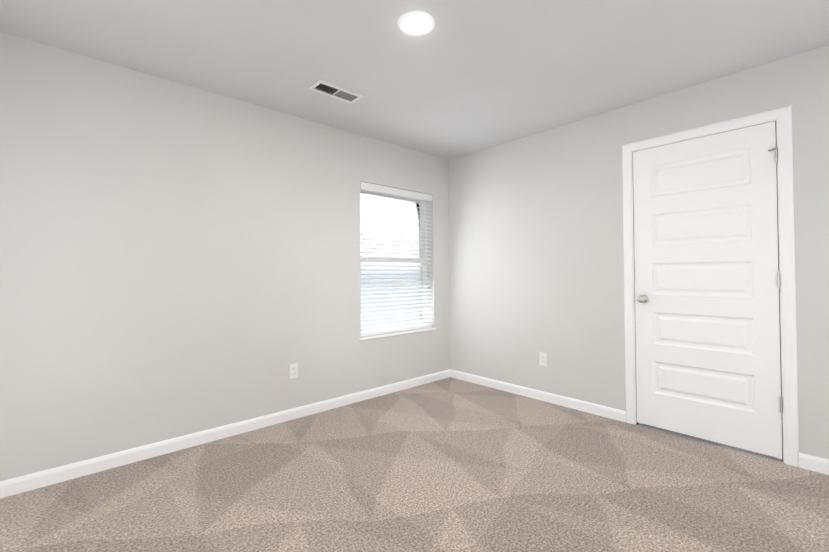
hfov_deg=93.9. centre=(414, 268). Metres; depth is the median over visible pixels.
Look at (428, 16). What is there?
recessed light
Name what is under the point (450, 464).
floor
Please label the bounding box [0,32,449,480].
wall
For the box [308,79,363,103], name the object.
ceiling vent
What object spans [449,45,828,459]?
wall
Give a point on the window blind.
(380, 189)
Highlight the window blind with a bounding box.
[360,181,432,336]
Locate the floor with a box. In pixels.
[0,377,828,551]
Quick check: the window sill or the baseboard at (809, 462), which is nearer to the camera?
the baseboard at (809, 462)
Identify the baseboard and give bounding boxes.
[0,369,451,497]
[452,370,625,421]
[799,453,828,474]
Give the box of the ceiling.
[0,0,828,159]
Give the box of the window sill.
[359,327,435,339]
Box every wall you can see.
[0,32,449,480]
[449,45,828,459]
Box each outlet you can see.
[290,363,297,378]
[539,352,546,365]
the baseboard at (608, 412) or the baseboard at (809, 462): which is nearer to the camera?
the baseboard at (809, 462)
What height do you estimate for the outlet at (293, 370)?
0.115 m
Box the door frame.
[622,105,798,466]
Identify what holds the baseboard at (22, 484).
attached to the wall at (177, 259)
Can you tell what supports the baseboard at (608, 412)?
attached to the wall at (536, 255)
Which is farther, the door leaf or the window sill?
the window sill
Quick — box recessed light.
[398,11,434,35]
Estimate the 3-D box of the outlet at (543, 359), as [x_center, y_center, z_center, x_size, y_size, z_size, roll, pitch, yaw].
[1.161,0.821,3.499,0.008,0.115,0.070,0,-1,-42]
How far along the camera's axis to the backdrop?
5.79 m
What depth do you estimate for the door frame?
2.34 m
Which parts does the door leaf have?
knob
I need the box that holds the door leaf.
[633,121,782,458]
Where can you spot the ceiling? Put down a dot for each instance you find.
(463, 77)
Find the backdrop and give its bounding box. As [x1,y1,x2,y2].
[360,193,419,325]
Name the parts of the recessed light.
recessed ceiling light lens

